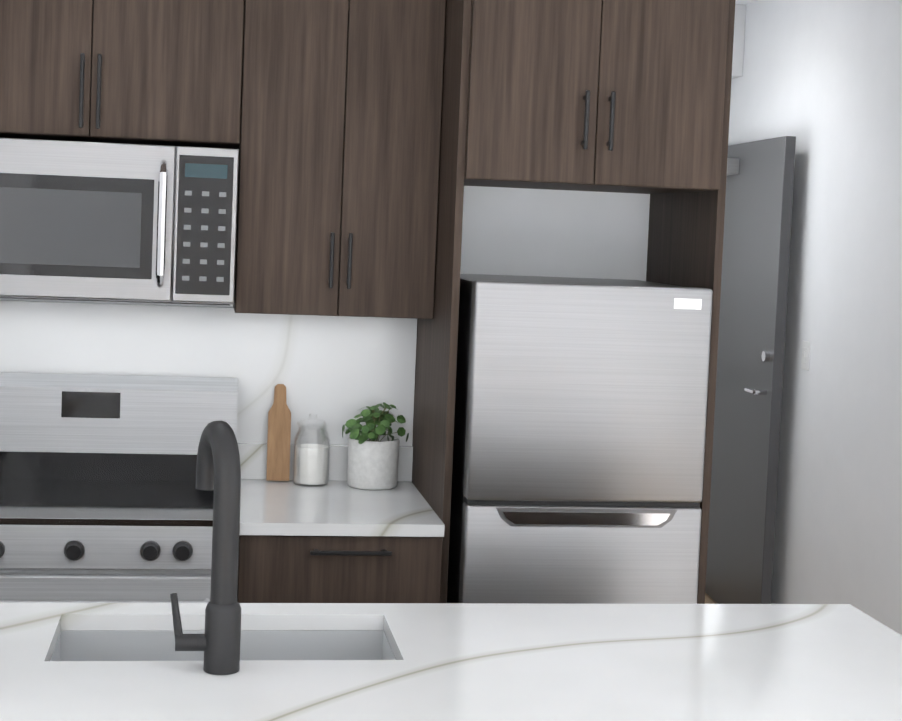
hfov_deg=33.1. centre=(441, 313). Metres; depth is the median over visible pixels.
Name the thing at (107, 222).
microwave
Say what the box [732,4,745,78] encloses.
header beam
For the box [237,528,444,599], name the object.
base cabinet
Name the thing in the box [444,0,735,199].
upper cabinet
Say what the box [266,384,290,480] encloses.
cutting board
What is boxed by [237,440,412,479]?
backsplash
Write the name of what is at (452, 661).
countertop
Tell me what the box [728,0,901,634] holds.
wall
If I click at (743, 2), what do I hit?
ceiling
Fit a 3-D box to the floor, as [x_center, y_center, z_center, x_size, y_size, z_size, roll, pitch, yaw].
[0.207,1.574,2.338,3.948,0.100,9.940,2,3,-9]
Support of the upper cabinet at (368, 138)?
attached to the wall at (549, 233)
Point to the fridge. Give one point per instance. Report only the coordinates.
(579, 438)
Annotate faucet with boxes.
[170,420,241,674]
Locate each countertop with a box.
[0,600,901,720]
[240,480,444,539]
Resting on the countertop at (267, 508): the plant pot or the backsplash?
the plant pot
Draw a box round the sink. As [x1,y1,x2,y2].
[48,620,395,659]
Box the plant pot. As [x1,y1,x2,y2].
[342,402,408,489]
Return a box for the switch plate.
[801,340,809,370]
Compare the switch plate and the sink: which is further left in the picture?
the sink
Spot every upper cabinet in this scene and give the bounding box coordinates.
[0,0,251,148]
[233,0,447,323]
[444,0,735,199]
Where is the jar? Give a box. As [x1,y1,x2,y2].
[292,413,329,485]
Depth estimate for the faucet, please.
2.43 m
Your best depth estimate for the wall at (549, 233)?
4.39 m
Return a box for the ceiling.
[735,0,756,4]
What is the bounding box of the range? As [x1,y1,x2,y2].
[0,372,237,602]
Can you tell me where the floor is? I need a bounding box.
[705,593,717,603]
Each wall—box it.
[0,186,649,439]
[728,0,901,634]
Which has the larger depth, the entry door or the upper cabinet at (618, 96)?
the entry door
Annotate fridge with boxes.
[447,274,712,603]
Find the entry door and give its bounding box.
[705,136,795,603]
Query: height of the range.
1.188 m
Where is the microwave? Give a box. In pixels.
[0,138,238,305]
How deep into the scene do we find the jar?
4.20 m
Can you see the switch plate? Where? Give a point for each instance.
(805, 355)
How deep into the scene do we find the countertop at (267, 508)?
3.85 m
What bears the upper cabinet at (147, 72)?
attached to the wall at (549, 233)

